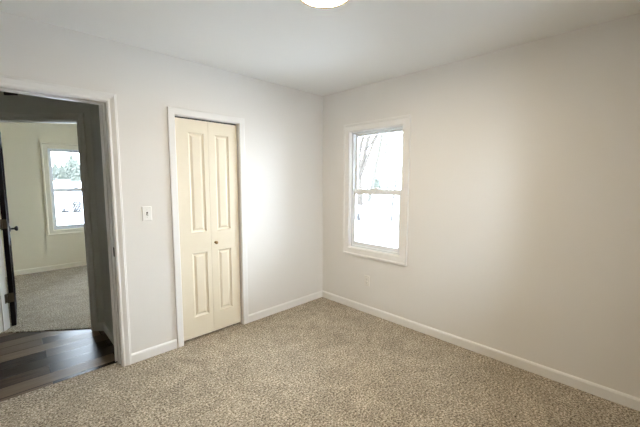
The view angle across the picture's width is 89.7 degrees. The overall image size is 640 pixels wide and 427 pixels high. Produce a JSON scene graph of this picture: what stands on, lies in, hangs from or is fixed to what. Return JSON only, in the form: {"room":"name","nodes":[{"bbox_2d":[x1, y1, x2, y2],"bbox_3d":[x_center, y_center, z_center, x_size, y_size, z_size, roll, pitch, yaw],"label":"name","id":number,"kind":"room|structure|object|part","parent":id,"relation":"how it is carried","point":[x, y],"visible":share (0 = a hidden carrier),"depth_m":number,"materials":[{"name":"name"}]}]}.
{"room":"empty bedroom","nodes":[
{"label":"empty bedroom","id":0,"kind":"room"},
{"bbox_2d":[0,122,85,271],"bbox_3d":[-4.232,-0.300,5.262,4.415,2.470,0.115,-5,8,-44],"label":"wall","id":1,"kind":"structure","parent":0,"point":[32,247],"depth_m":4.96,"materials":[{"name":"beige paint"}]},
{"bbox_2d":[5,261,86,276],"bbox_3d":[-4.231,0.869,5.292,4.300,0.078,0.013,-5,8,-44],"label":"baseboard","id":2,"kind":"structure","parent":1,"relation":"attached to","point":[81,263],"depth_m":5.16,"materials":[{"name":"beige paint"}]},
{"bbox_2d":[40,142,83,235],"bbox_3d":[-4.083,-0.407,5.384,0.832,1.470,0.137,-5,8,-44],"label":"window","id":3,"kind":"structure","parent":1,"relation":"in","point":[46,148],"depth_m":5.15,"materials":[{"name":"beige paint"}]},
{"bbox_3d":[-4.107,-0.714,5.379,0.618,0.645,0.026,-5,8,-44],"label":"sash","id":4,"kind":"part","parent":3,"relation":"part of","materials":[{"name":"glass"}]},
{"bbox_3d":[-4.086,-0.105,5.417,0.618,0.647,0.026,-5,8,-44],"label":"sash","id":5,"kind":"part","parent":3,"relation":"part of","materials":[{"name":"white plastic"}]},
{"bbox_2d":[0,91,104,333],"bbox_3d":[-2.662,-0.073,3.014,1.160,2.470,0.115,0,6,-4],"label":"wall","id":6,"kind":"structure","parent":0,"point":[20,102],"depth_m":2.92,"materials":[{"name":"grey paint"}]},
{"bbox_2d":[0,132,17,325],"bbox_3d":[-3.264,0.111,3.356,0.180,1.950,0.792,-5,8,-44],"label":"door","id":7,"kind":"structure","parent":6,"relation":"in","point":[4,226],"depth_m":3.13,"materials":[{"name":"black wood"}]},
{"bbox_2d":[4,92,17,94],"bbox_3d":[-2.735,-1.062,2.845,0.110,0.032,0.015,0,6,-4],"label":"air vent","id":8,"kind":"object","parent":6,"relation":"in","point":[5,93],"visible":0.59,"depth_m":2.84,"materials":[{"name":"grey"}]},
{"bbox_2d":[0,112,97,332],"bbox_3d":[-2.622,0.110,3.026,0.962,2.044,0.133,0,6,-4],"label":"door frame","id":9,"kind":"structure","parent":6,"relation":"attached to","point":[16,117],"depth_m":2.98,"materials":[{"name":"grey wood"}]},
{"bbox_2d":[90,104,112,332],"bbox_3d":[-1.827,-0.051,2.815,0.100,2.470,0.792,-5,8,-44],"label":"wall","id":10,"kind":"structure","parent":0,"point":[95,122],"depth_m":2.88,"materials":[{"name":"grey paint"}]},
{"bbox_2d":[97,322,113,344],"bbox_3d":[-1.867,1.116,2.860,0.053,0.078,0.743,-5,8,-44],"label":"baseboard","id":11,"kind":"structure","parent":10,"relation":"attached to","point":[102,326],"depth_m":3.02,"materials":[{"name":"grey wood"}]},
{"bbox_2d":[0,11,322,353],"bbox_3d":[-1.534,-0.016,2.469,4.515,2.470,0.115,-5,8,-44],"label":"wall","id":12,"kind":"structure","parent":0,"point":[283,125],"depth_m":2.67,"materials":[{"name":"white paint"}]},
{"bbox_2d":[0,75,131,366],"bbox_3d":[-1.847,0.190,2.175,0.892,2.073,0.147,-5,8,-44],"label":"door frame","id":13,"kind":"structure","parent":12,"relation":"attached to","point":[107,102],"depth_m":2.39,"materials":[{"name":"white paint"}]},
{"bbox_3d":[-1.903,0.189,2.214,0.837,2.050,0.014,-5,8,-44],"label":"casing","id":14,"kind":"part","parent":13,"relation":"part of","materials":[{"name":"white paint"}]},
{"bbox_2d":[142,206,151,220],"bbox_3d":[-1.364,0.001,2.543,0.070,0.114,0.020,-5,8,-44],"label":"light switch","id":15,"kind":"object","parent":12,"relation":"attached to","point":[146,210],"visible":1,"depth_m":2.54,"materials":[{"name":"white plastic"}]},
{"bbox_2d":[131,339,177,363],"bbox_3d":[-1.364,1.137,2.664,0.353,0.078,0.013,-5,8,-44],"label":"baseboard","id":16,"kind":"structure","parent":12,"relation":"attached to","point":[144,354],"depth_m":2.65,"materials":[{"name":"white paint"}]},
{"bbox_2d":[175,117,240,340],"bbox_3d":[-1.002,0.149,2.955,0.575,1.939,0.065,-5,8,-44],"label":"door","id":17,"kind":"structure","parent":12,"relation":"in","point":[206,152],"depth_m":2.94,"materials":[{"name":"beige paint"}]},
{"bbox_2d":[167,106,248,347],"bbox_3d":[-1.021,0.122,2.979,0.707,2.035,0.131,-5,8,-44],"label":"door frame","id":18,"kind":"structure","parent":12,"relation":"attached to","point":[172,112],"depth_m":2.81,"materials":[{"name":"white paint"}]},
{"bbox_2d":[248,290,322,322],"bbox_3d":[-0.350,1.040,3.659,1.081,0.078,0.013,-5,8,-44],"label":"baseboard","id":19,"kind":"structure","parent":12,"relation":"attached to","point":[264,313],"depth_m":3.59,"materials":[{"name":"white paint"}]},
{"bbox_2d":[0,265,639,426],"bbox_3d":[-1.797,1.177,2.843,4.300,0.040,6.944,-5,8,-44],"label":"floor","id":20,"kind":"structure","parent":0,"point":[320,362],"depth_m":2.35,"materials":[{"name":"beige carpet"}]},
{"bbox_2d":[0,0,639,95],"bbox_3d":[-1.804,-1.333,2.616,4.515,0.120,7.194,-5,8,-44],"label":"ceiling","id":21,"kind":"structure","parent":0,"point":[295,44],"depth_m":2.11,"materials":[{"name":"white paint"}]},
{"bbox_2d":[300,0,348,8],"bbox_3d":[0.024,-1.155,1.673,0.300,0.039,0.300,-5,8,-44],"label":"ceiling light","id":22,"kind":"object","parent":21,"relation":"in","point":[323,4],"visible":1,"depth_m":1.76,"materials":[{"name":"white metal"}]},
{"bbox_2d":[303,0,345,6],"bbox_3d":[0.024,-1.143,1.674,0.268,0.015,0.268,-5,8,-44],"label":"diffuser","id":23,"kind":"object","parent":22,"relation":"attached to","point":[313,3],"depth_m":1.76,"materials":[{"name":"white glass"}]},
{"bbox_2d":[322,13,639,397],"bbox_3d":[1.184,-0.048,2.845,0.115,2.470,3.165,-5,8,-44],"label":"wall","id":24,"kind":"structure","parent":0,"point":[524,214],"depth_m":2.42,"materials":[{"name":"white paint"}]},
{"bbox_2d":[364,275,369,285],"bbox_3d":[0.511,0.735,3.518,0.009,0.114,0.070,-5,8,-44],"label":"wall outlet","id":25,"kind":"object","parent":24,"relation":"attached to","point":[366,278],"visible":1,"depth_m":3.51,"materials":[{"name":"white plastic"}]},
{"bbox_2d":[342,114,410,265],"bbox_3d":[0.597,-0.238,3.409,0.137,1.449,0.827,-5,8,-44],"label":"window","id":26,"kind":"structure","parent":24,"relation":"in","point":[351,132],"depth_m":3.41,"materials":[{"name":"white paint"}]},
{"bbox_3d":[0.612,-0.240,3.424,0.075,1.275,0.653,-5,8,-44],"label":"frame","id":27,"kind":"part","parent":26,"relation":"part of","materials":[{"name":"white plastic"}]},
{"bbox_3d":[0.599,0.059,3.442,0.026,0.636,0.613,-5,8,-44],"label":"sash","id":28,"kind":"part","parent":26,"relation":"part of","materials":[{"name":"white glass"}]},
{"bbox_3d":[0.623,-0.540,3.404,0.026,0.635,0.613,-5,8,-44],"label":"sash","id":29,"kind":"part","parent":26,"relation":"part of","materials":[{"name":"glass"}]},
{"bbox_2d":[322,291,639,410],"bbox_3d":[1.101,1.113,2.952,0.013,0.078,3.037,-5,8,-44],"label":"baseboard","id":30,"kind":"structure","parent":24,"relation":"attached to","point":[632,402],"depth_m":2.56,"materials":[{"name":"white paint"}]},
{"label":"outside","id":31,"kind":"structure","parent":0,"visible":0},
{"bbox_2d":[53,179,400,247],"bbox_3d":[0.031,0.354,3.976,300.000,2.783,300.000,-5,8,-44],"label":"ground","id":32,"kind":"structure","parent":31,"point":[383,231],"depth_m":20.83,"materials":[{"name":"white snow"}]},
{"bbox_2d":[52,161,58,175],"bbox_3d":[-42.806,-7.001,52.085,2.511,3.076,2.482,-5,8,-44],"label":"spruce tree","id":33,"kind":"object","parent":32,"relation":"on","point":[55,167],"visible":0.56,"depth_m":51.70,"materials":[{"name":"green plant"}]},
{"bbox_2d":[54,163,69,179],"bbox_3d":[-38.993,-6.270,48.570,2.544,2.830,2.300,-5,8,-44],"label":"spruce tree","id":34,"kind":"object","parent":32,"relation":"on","point":[61,173],"visible":0.96,"depth_m":48.23,"materials":[{"name":"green plant"}]},
{"bbox_2d":[57,208,70,214],"bbox_3d":[-15.606,-0.128,19.604,0.778,0.439,0.915,-5,8,-44],"label":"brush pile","id":35,"kind":"object","parent":32,"relation":"on","point":[63,211],"visible":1,"depth_m":19.45,"materials":[{"name":"white snow"}]},
{"bbox_2d":[65,153,74,175],"bbox_3d":[-39.474,-7.782,51.249,2.927,4.859,2.817,-5,8,-44],"label":"spruce tree","id":36,"kind":"object","parent":32,"relation":"on","point":[71,160],"visible":0.48,"depth_m":50.81,"materials":[{"name":"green plant"}]},
{"bbox_2d":[68,157,80,181],"bbox_3d":[-35.923,-6.507,47.612,2.705,3.965,2.796,-5,8,-44],"label":"spruce tree","id":37,"kind":"object","parent":32,"relation":"on","point":[75,176],"visible":0.83,"depth_m":47.16,"materials":[{"name":"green plant"}]},
{"bbox_2d":[71,201,82,212],"bbox_3d":[-15.818,-0.435,20.962,0.533,0.716,0.820,-4,7,-34],"label":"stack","id":38,"kind":"object","parent":32,"relation":"on","point":[76,208],"visible":1,"depth_m":20.66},
{"bbox_2d":[360,135,372,188],"bbox_3d":[5.300,-12.123,46.581,8.484,17.645,12.286,-3,6,-25],"label":"bare tree","id":39,"kind":"object","parent":32,"relation":"on","point":[372,135],"visible":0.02,"depth_m":46.06,"materials":[{"name":"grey plant"}]},
{"bbox_2d":[357,134,378,204],"bbox_3d":[4.418,-11.605,26.867,7.998,22.329,13.780,-3,6,-25],"label":"bare tree","id":40,"kind":"object","parent":32,"relation":"on","point":[362,163],"visible":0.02,"depth_m":27.46,"materials":[{"name":"grey plant"}]},
{"bbox_2d":[367,134,383,201],"bbox_3d":[7.399,-12.987,32.897,14.252,23.843,15.227,0,6,2],"label":"bare tree","id":41,"kind":"object","parent":32,"relation":"on","point":[382,135],"visible":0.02,"depth_m":32.02,"materials":[{"name":"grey plant"}]},
{"bbox_2d":[374,175,382,188],"bbox_3d":[8.257,-4.406,47.028,2.365,2.314,2.256,-5,8,-44],"label":"spruce tree","id":42,"kind":"object","parent":32,"relation":"on","point":[376,185],"visible":0.64,"depth_m":46.65,"materials":[{"name":"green plant"}]},
{"bbox_2d":[372,134,384,175],"bbox_3d":[12.034,-16.263,56.142,12.111,21.874,11.603,-3,6,-28],"label":"bare tree","id":43,"kind":"object","parent":32,"relation":"on","point":[380,134],"visible":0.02,"depth_m":56.20,"materials":[{"name":"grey plant"}]},
{"bbox_2d":[371,133,390,183],"bbox_3d":[10.355,-15.084,47.667,11.366,22.724,10.901,2,6,23],"label":"bare tree","id":44,"kind":"object","parent":32,"relation":"on","point":[388,133],"visible":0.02,"depth_m":48.68,"materials":[{"name":"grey plant"}]},
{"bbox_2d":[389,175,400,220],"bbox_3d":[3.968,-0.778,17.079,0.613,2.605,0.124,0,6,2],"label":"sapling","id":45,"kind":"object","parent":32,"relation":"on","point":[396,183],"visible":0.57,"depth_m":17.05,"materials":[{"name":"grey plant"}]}
]}

